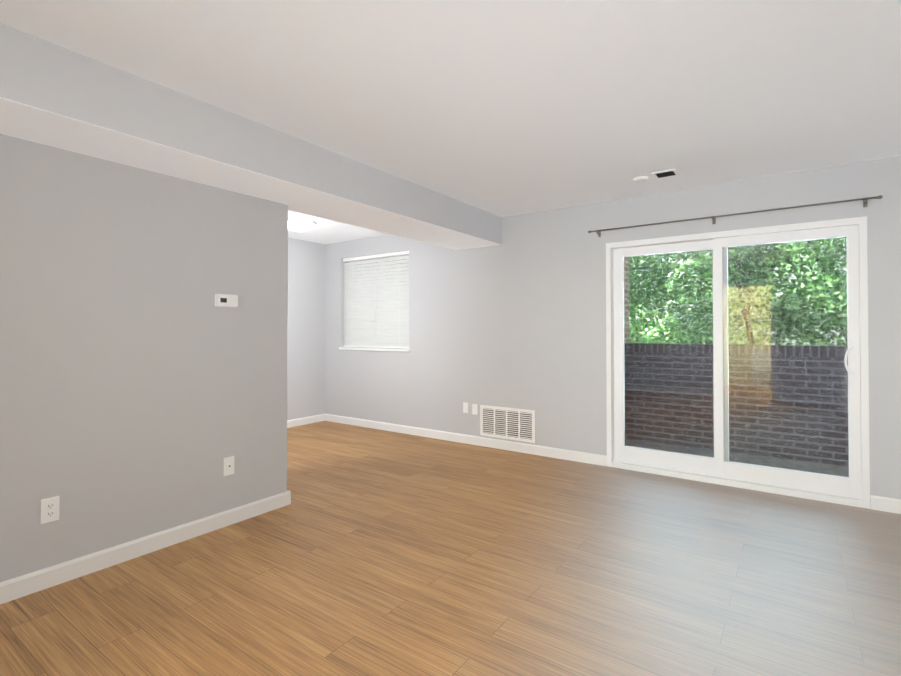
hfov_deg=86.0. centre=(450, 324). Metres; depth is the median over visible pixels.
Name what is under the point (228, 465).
outlet
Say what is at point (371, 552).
floor
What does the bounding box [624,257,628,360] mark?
wall
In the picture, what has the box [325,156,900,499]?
wall
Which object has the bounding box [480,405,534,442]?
air vent
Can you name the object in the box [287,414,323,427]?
baseboard
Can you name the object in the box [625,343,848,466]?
brick wall
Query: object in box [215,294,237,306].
thermostat
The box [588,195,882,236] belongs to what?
curtain rod
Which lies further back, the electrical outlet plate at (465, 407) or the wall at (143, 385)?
the electrical outlet plate at (465, 407)
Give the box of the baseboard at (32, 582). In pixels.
[0,490,290,604]
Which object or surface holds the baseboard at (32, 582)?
attached to the wall at (143, 385)
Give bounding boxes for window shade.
[343,250,408,348]
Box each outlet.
[40,496,59,523]
[224,456,233,475]
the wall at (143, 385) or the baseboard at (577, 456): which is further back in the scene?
the baseboard at (577, 456)
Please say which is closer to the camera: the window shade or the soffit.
the soffit
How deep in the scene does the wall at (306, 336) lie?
6.44 m
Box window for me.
[349,254,408,346]
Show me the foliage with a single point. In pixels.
(674, 338)
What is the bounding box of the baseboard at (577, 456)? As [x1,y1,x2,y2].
[324,414,606,465]
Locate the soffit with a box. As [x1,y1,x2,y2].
[0,23,501,249]
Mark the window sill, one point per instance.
(376, 349)
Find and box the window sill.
[339,347,410,351]
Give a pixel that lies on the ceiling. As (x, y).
(502, 108)
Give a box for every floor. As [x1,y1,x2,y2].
[0,421,900,675]
[625,439,848,476]
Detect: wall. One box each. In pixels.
[0,134,287,581]
[287,238,325,419]
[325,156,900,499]
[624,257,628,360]
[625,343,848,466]
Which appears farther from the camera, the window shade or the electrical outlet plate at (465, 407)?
the window shade
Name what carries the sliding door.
in the wall at (516, 319)
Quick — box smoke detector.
[633,176,648,181]
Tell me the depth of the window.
6.29 m
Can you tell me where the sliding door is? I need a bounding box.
[606,216,869,508]
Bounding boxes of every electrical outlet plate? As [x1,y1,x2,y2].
[463,402,467,412]
[472,404,476,414]
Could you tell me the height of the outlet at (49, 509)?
0.116 m
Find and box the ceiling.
[0,0,900,243]
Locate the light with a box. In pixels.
[288,218,315,231]
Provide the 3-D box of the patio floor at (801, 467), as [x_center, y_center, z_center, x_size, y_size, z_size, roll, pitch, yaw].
[3.414,1.404,4.227,4.150,0.110,1.440,0,-1,35]
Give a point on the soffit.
(54, 95)
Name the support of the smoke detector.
attached to the ceiling
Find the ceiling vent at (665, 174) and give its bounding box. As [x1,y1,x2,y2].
[651,169,679,179]
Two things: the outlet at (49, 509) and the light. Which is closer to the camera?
the outlet at (49, 509)
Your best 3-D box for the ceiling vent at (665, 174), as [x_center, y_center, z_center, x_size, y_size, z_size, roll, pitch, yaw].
[1.637,-1.143,3.679,0.170,0.008,0.170,0,-1,35]
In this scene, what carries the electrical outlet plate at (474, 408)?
attached to the wall at (516, 319)
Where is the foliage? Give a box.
[629,237,847,345]

